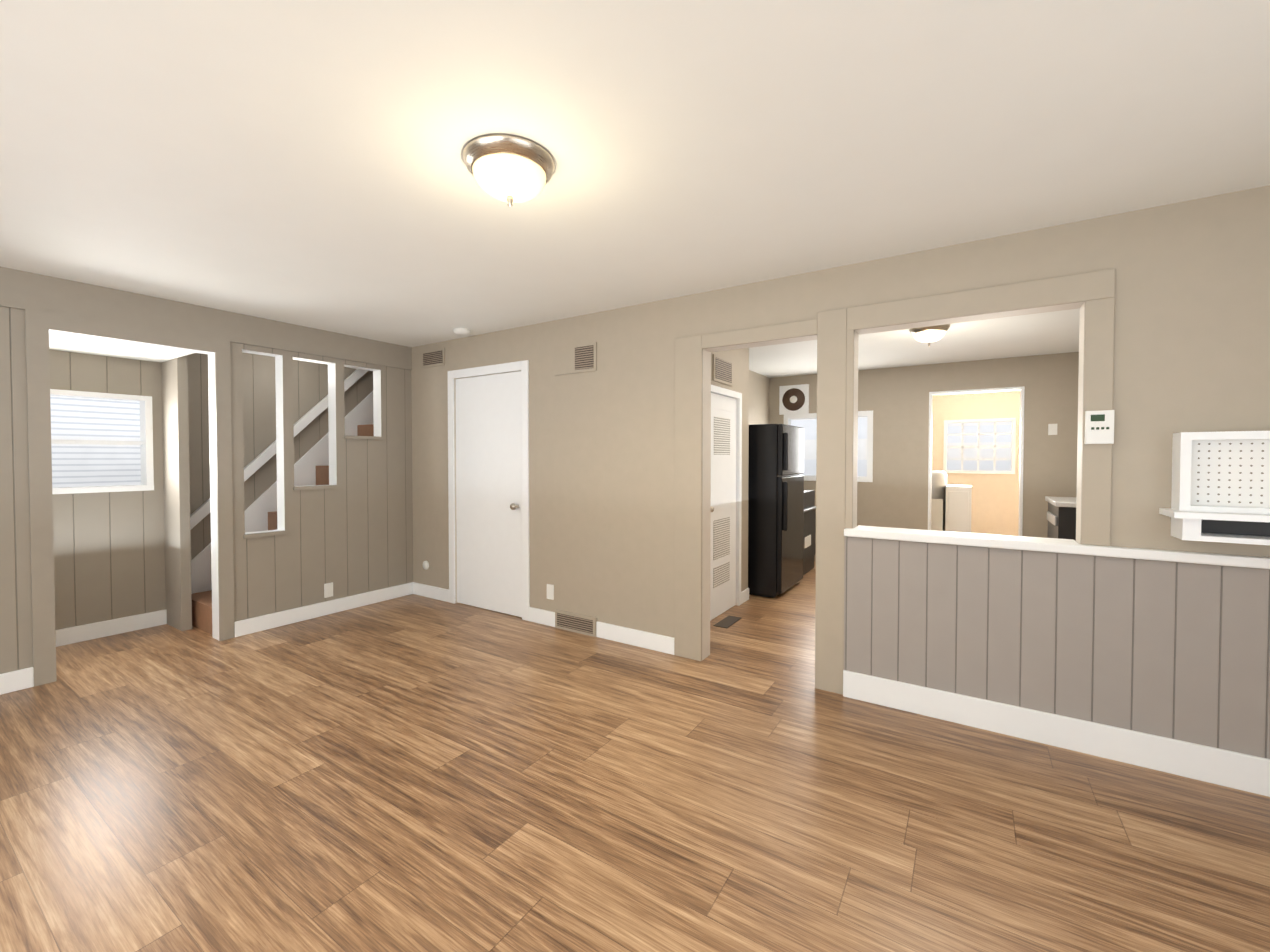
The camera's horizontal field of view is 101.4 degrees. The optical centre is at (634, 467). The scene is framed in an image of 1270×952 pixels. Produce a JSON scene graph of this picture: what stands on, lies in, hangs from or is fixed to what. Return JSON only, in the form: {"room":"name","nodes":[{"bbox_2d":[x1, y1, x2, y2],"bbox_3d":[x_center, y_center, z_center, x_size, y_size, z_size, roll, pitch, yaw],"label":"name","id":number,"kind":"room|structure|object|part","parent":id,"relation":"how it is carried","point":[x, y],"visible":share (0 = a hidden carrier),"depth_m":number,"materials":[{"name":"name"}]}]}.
{"room":"living room","nodes":[
{"label":"living room","id":0,"kind":"room"},
{"bbox_2d":[49,333,193,361],"bbox_3d":[-3.599,-0.819,3.338,0.680,0.060,1.030,1,1,33],"label":"ceiling","id":1,"kind":"structure","parent":0,"point":[59,342],"depth_m":3.48,"materials":[{"name":"white paint"}]},
{"bbox_2d":[161,355,191,630],"bbox_3d":[-3.451,0.050,3.908,0.330,2.300,0.060,1,1,33],"label":"wall","id":2,"kind":"structure","parent":0,"point":[176,477],"depth_m":3.84,"materials":[{"name":"beige paint"}]},
{"bbox_2d":[0,306,412,673],"bbox_3d":[-3.597,0.075,2.622,0.120,2.300,5.400,1,1,33],"label":"wall","id":3,"kind":"structure","parent":0,"point":[352,534],"depth_m":3.99,"materials":[{"name":"beige paint"}]},
{"bbox_2d":[0,266,411,686],"bbox_3d":[-3.546,0.076,2.589,0.042,2.300,5.400,1,1,33],"label":"boards","id":4,"kind":"object","parent":3,"relation":"attached to","point":[46,303],"visible":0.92,"depth_m":3.20,"materials":[{"name":"beige wood"}]},
{"bbox_2d":[0,582,412,694],"bbox_3d":[-3.540,1.171,2.607,0.016,0.110,5.400,1,1,33],"label":"baseboard","id":5,"kind":"structure","parent":3,"relation":"attached to","point":[17,680],"depth_m":4.00,"materials":[{"name":"white wood"}]},
{"bbox_2d":[324,582,332,597],"bbox_3d":[-2.494,0.996,4.232,0.007,0.115,0.070,1,1,33],"label":"electrical outlet","id":6,"kind":"object","parent":3,"relation":"attached to","point":[328,589],"visible":1,"depth_m":4.23,"materials":[{"name":"white plastic"}]},
{"bbox_2d":[49,349,372,629],"bbox_3d":[-3.271,0.036,4.602,0.120,2.300,3.720,1,1,33],"label":"wall","id":7,"kind":"structure","parent":0,"point":[109,555],"depth_m":3.89,"materials":[{"name":"beige paint"}]},
{"bbox_2d":[50,389,153,493],"bbox_3d":[-3.914,-0.176,3.584,0.142,0.705,0.860,1,1,33],"label":"nook window","id":8,"kind":"structure","parent":7,"relation":"in","point":[96,442],"depth_m":3.75,"materials":[{"name":"white"}]},
{"bbox_2d":[55,609,166,646],"bbox_3d":[-3.878,1.152,3.557,0.016,0.110,1.030,1,1,33],"label":"baseboard","id":9,"kind":"structure","parent":7,"relation":"attached to","point":[76,634],"depth_m":3.72,"materials":[{"name":"white wood"}]},
{"bbox_2d":[190,369,368,529],"bbox_3d":[-2.979,-0.529,4.854,0.045,2.100,2.000,1,1,33],"label":"stair handrail","id":10,"kind":"object","parent":7,"relation":"attached to","point":[200,513],"visible":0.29,"depth_m":4.54,"materials":[{"name":"white wood"}]},
{"bbox_2d":[191,391,373,593],"bbox_3d":[-3.020,-0.014,4.861,0.017,2.390,2.050,1,1,33],"label":"skirt","id":11,"kind":"object","parent":7,"relation":"attached to","point":[256,511],"visible":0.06,"depth_m":4.61,"materials":[{"name":"white paint"}]},
{"bbox_2d":[0,561,1269,951],"bbox_3d":[0.424,1.253,3.740,7.550,0.100,12.000,1,1,33],"label":"floor","id":12,"kind":"structure","parent":0,"point":[412,773],"depth_m":1.88,"materials":[{"name":"laminate"}]},
{"bbox_2d":[191,424,373,634],"bbox_3d":[-2.723,0.184,4.703,0.654,2.000,2.000,1,1,33],"label":"stairs","id":13,"kind":"structure","parent":12,"relation":"on","point":[201,610],"depth_m":4.05,"materials":[{"name":"brown wood"}]},
{"bbox_2d":[713,615,740,627],"bbox_3d":[0.722,1.196,4.035,0.110,0.004,0.300,1,1,33],"label":"floor vent","id":14,"kind":"object","parent":12,"relation":"in","point":[728,621],"visible":1,"depth_m":4.03,"materials":[{"name":"metal"}]},
{"bbox_2d":[748,424,803,597],"bbox_3d":[1.209,0.386,5.133,0.790,1.580,0.740,1,1,33],"label":"fridge","id":15,"kind":"object","parent":12,"relation":"on","point":[775,509],"visible":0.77,"depth_m":4.74,"materials":[{"name":"black metal"}]},
{"bbox_2d":[803,490,815,574],"bbox_3d":[1.613,0.621,5.847,0.710,1.080,0.750,1,1,33],"label":"stove","id":16,"kind":"object","parent":12,"relation":"on","point":[809,532],"visible":0.04,"depth_m":5.74,"materials":[{"name":"grey metal"}]},
{"bbox_2d":[931,471,946,530],"bbox_3d":[3.847,0.592,6.809,0.400,1.100,0.410,1,1,33],"label":"water heater","id":17,"kind":"object","parent":12,"relation":"on","point":[938,495],"visible":0.31,"depth_m":6.61,"materials":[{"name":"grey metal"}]},
{"bbox_2d":[945,485,971,532],"bbox_3d":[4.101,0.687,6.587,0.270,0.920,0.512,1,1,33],"label":"washing machine","id":18,"kind":"object","parent":12,"relation":"on","point":[958,508],"visible":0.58,"depth_m":6.37,"materials":[{"name":"white metal"}]},
{"bbox_2d":[1045,496,1075,540],"bbox_3d":[3.942,0.734,4.436,0.636,0.910,0.740,1,1,33],"label":"base cabinet","id":19,"kind":"object","parent":12,"relation":"on","point":[1061,515],"visible":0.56,"depth_m":4.29,"materials":[{"name":"grey wood"}]},
{"bbox_2d":[0,0,1269,377],"bbox_3d":[0.424,-1.146,3.693,7.550,0.100,12.000,1,1,33],"label":"ceiling","id":20,"kind":"structure","parent":0,"point":[298,162],"depth_m":1.69,"materials":[{"name":"white paint"}]},
{"bbox_2d":[453,328,469,335],"bbox_3d":[-1.387,-1.088,4.161,0.130,0.035,0.130,1,1,33],"label":"smoke detector","id":21,"kind":"object","parent":20,"relation":"attached to","point":[461,331],"visible":1,"depth_m":4.12,"materials":[{"name":"white plastic"}]},
{"bbox_2d":[463,133,554,206],"bbox_3d":[-0.432,-0.980,1.797,0.310,0.156,0.310,1,1,33],"label":"ceiling light","id":22,"kind":"object","parent":20,"relation":"attached to","point":[476,148],"depth_m":1.71,"materials":[{"name":"white glass"}]},
{"bbox_3d":[-0.432,-0.975,1.797,0.248,0.078,0.248,1,1,33],"label":"living room ceiling light shade","id":23,"kind":"part","parent":22,"relation":"part of","materials":[{"name":"white glass"}]},
{"bbox_2d":[909,324,949,345],"bbox_3d":[2.317,-1.030,4.092,0.280,0.149,0.280,1,1,33],"label":"kitchen ceiling light","id":24,"kind":"object","parent":20,"relation":"attached to","point":[945,327],"depth_m":4.02,"materials":[{"name":"white glass"}]},
{"bbox_3d":[2.317,-1.024,4.092,0.224,0.070,0.224,1,1,33],"label":"kitchen ceiling light shade","id":25,"kind":"part","parent":24,"relation":"part of","materials":[{"name":"white glass"}]},
{"bbox_2d":[711,348,748,605],"bbox_3d":[0.589,0.046,4.110,0.120,2.300,1.400,1,1,33],"label":"wall","id":26,"kind":"structure","parent":0,"point":[739,358],"depth_m":4.55,"materials":[{"name":"beige paint"}]},
{"bbox_2d":[713,354,732,385],"bbox_3d":[0.705,-0.775,4.149,0.015,0.200,0.380,1,1,33],"label":"air vent","id":27,"kind":"object","parent":26,"relation":"in","point":[722,370],"visible":0.93,"depth_m":4.12,"materials":[{"name":"beige metal"}]},
{"bbox_2d":[710,393,736,620],"bbox_3d":[0.705,0.302,4.207,0.085,1.771,0.614,1,1,33],"label":"closet door","id":28,"kind":"structure","parent":26,"relation":"in","point":[723,520],"depth_m":4.22,"materials":[{"name":"white wood"}]},
{"bbox_2d":[711,385,748,605],"bbox_3d":[0.434,0.279,4.222,0.524,1.830,1.412,1,1,33],"label":"trim","id":29,"kind":"structure","parent":26,"relation":"attached to","point":[743,596],"depth_m":4.46,"materials":[{"name":"white wood"}]},
{"bbox_2d":[749,370,768,424],"bbox_3d":[0.762,0.022,5.319,0.120,2.300,3.620,1,1,33],"label":"wall","id":30,"kind":"structure","parent":0,"point":[758,398],"depth_m":6.35,"materials":[{"name":"beige paint"}]},
{"bbox_2d":[411,185,1269,659],"bbox_3d":[0.597,0.064,3.200,6.540,2.300,0.120,1,1,33],"label":"wall","id":31,"kind":"structure","parent":0,"point":[1191,315],"depth_m":2.94,"materials":[{"name":"beige paint"}]},
{"bbox_2d":[422,561,428,569],"bbox_3d":[-1.917,0.893,4.761,0.080,0.080,0.012,1,1,33],"label":"electrical outlet","id":32,"kind":"object","parent":31,"relation":"attached to","point":[425,564],"visible":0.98,"depth_m":4.75,"materials":[{"name":"white plastic"}]},
{"bbox_2d":[422,348,444,367],"bbox_3d":[-1.805,-0.980,4.649,0.310,0.150,0.016,1,1,33],"label":"air vent","id":33,"kind":"object","parent":31,"relation":"in","point":[433,358],"visible":0.96,"depth_m":4.63,"materials":[{"name":"beige metal"}]},
{"bbox_2d":[456,371,521,616],"bbox_3d":[-1.228,0.210,4.304,0.814,1.951,0.115,1,1,33],"label":"door","id":34,"kind":"structure","parent":31,"relation":"in","point":[489,491],"depth_m":4.31,"materials":[{"name":"white wood"}]},
{"bbox_2d":[448,360,529,620],"bbox_3d":[-1.230,0.177,4.301,0.960,2.030,0.016,1,1,33],"label":"trim","id":35,"kind":"structure","parent":31,"relation":"attached to","point":[523,366],"depth_m":4.09,"materials":[{"name":"white wood"}]},
{"bbox_2d":[413,582,673,654],"bbox_3d":[-0.914,1.141,4.117,2.790,0.110,0.016,1,1,33],"label":"baseboard","id":36,"kind":"structure","parent":31,"relation":"attached to","point":[646,640],"depth_m":3.63,"materials":[{"name":"white wood"}]},
{"bbox_2d":[547,584,553,599],"bbox_3d":[-0.643,0.942,3.943,0.070,0.115,0.007,1,1,33],"label":"electrical outlet","id":37,"kind":"object","parent":31,"relation":"attached to","point":[550,591],"visible":1,"depth_m":3.94,"materials":[{"name":"white plastic"}]},
{"bbox_2d":[555,609,596,636],"bbox_3d":[-0.436,1.135,3.803,0.380,0.135,0.024,1,1,33],"label":"air vent","id":38,"kind":"object","parent":31,"relation":"in","point":[576,622],"visible":0.93,"depth_m":3.79,"materials":[{"name":"beige metal"}]},
{"bbox_2d":[555,342,596,374],"bbox_3d":[-0.434,-0.788,3.768,0.380,0.200,0.016,1,1,33],"label":"air vent","id":39,"kind":"object","parent":31,"relation":"in","point":[579,358],"visible":1,"depth_m":3.75,"materials":[{"name":"beige metal"}]},
{"bbox_2d":[674,269,1114,694],"bbox_3d":[1.137,0.187,2.772,2.095,2.070,0.018,1,1,33],"label":"trim","id":40,"kind":"structure","parent":31,"relation":"attached to","point":[833,330],"depth_m":2.80,"materials":[{"name":"paint"}]},
{"bbox_2d":[843,670,1269,796],"bbox_3d":[2.155,1.166,2.110,2.476,0.140,0.016,1,1,33],"label":"baseboard","id":41,"kind":"structure","parent":31,"relation":"attached to","point":[1234,770],"depth_m":2.26,"materials":[{"name":"white wood"}]},
{"bbox_2d":[844,525,1269,568],"bbox_3d":[2.198,0.355,2.161,2.476,0.040,0.200,1,1,33],"label":"trim","id":42,"kind":"structure","parent":31,"relation":"attached to","point":[1057,545],"depth_m":2.31,"materials":[{"name":"white wood"}]},
{"bbox_2d":[844,536,1269,758],"bbox_3d":[2.165,0.805,2.119,2.476,0.860,0.022,1,1,33],"label":"wainscot","id":43,"kind":"structure","parent":31,"relation":"attached to","point":[1176,650],"depth_m":2.26,"materials":[{"name":"grey paint"}]},
{"bbox_2d":[1084,410,1113,443],"bbox_3d":[1.967,-0.171,2.202,0.090,0.140,0.032,1,1,33],"label":"thermostat","id":44,"kind":"object","parent":31,"relation":"attached to","point":[1099,427],"visible":1,"depth_m":2.19,"materials":[{"name":"white plastic"}]},
{"bbox_2d":[1159,431,1269,544],"bbox_3d":[2.389,0.073,1.859,0.695,0.415,0.190,1,1,33],"label":"shelf unit","id":45,"kind":"object","parent":31,"relation":"attached to","point":[1220,491],"visible":1,"depth_m":1.99,"materials":[{"name":"white"}]},
{"bbox_2d":[769,352,1078,560],"bbox_3d":[3.249,0.012,5.797,3.540,2.300,0.120,1,1,33],"label":"wall","id":46,"kind":"structure","parent":0,"point":[894,493],"depth_m":5.72,"materials":[{"name":"beige paint"}]},
{"bbox_2d":[779,384,808,414],"bbox_3d":[1.987,-0.852,6.498,0.360,0.360,0.042,1,1,33],"label":"exhaust fan","id":47,"kind":"object","parent":46,"relation":"attached to","point":[793,399],"visible":1,"depth_m":6.48,"materials":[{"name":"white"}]},
{"bbox_2d":[784,411,872,481],"bbox_3d":[2.355,-0.254,6.362,1.040,0.830,0.136,1,1,33],"label":"kitchen window","id":48,"kind":"structure","parent":46,"relation":"in","point":[865,450],"depth_m":6.24,"materials":[{"name":"white glass"}]},
{"bbox_2d":[928,386,1024,535],"bbox_3d":[3.587,0.171,5.503,0.840,1.995,0.012,1,1,33],"label":"trim","id":49,"kind":"structure","parent":46,"relation":"attached to","point":[1021,450],"depth_m":5.38,"materials":[{"name":"white wood"}]},
{"bbox_2d":[1048,424,1056,434],"bbox_3d":[4.134,-0.380,5.141,0.070,0.110,0.008,1,1,33],"label":"light switch","id":50,"kind":"object","parent":46,"relation":"attached to","point":[1052,429],"visible":1,"depth_m":5.14,"materials":[{"name":"white plastic"}]},
{"bbox_2d":[932,391,1019,535],"bbox_3d":[4.984,-0.027,7.747,2.740,2.300,0.120,1,1,33],"label":"wall","id":51,"kind":"structure","parent":0,"point":[995,505],"depth_m":7.59,"materials":[{"name":"beige paint"}]},
{"bbox_2d":[943,418,1015,473],"bbox_3d":[5.073,-0.315,7.677,0.880,0.800,0.136,1,1,33],"label":"room window","id":52,"kind":"structure","parent":51,"relation":"in","point":[979,446],"depth_m":7.69,"materials":[{"name":"white glass"}]}
]}

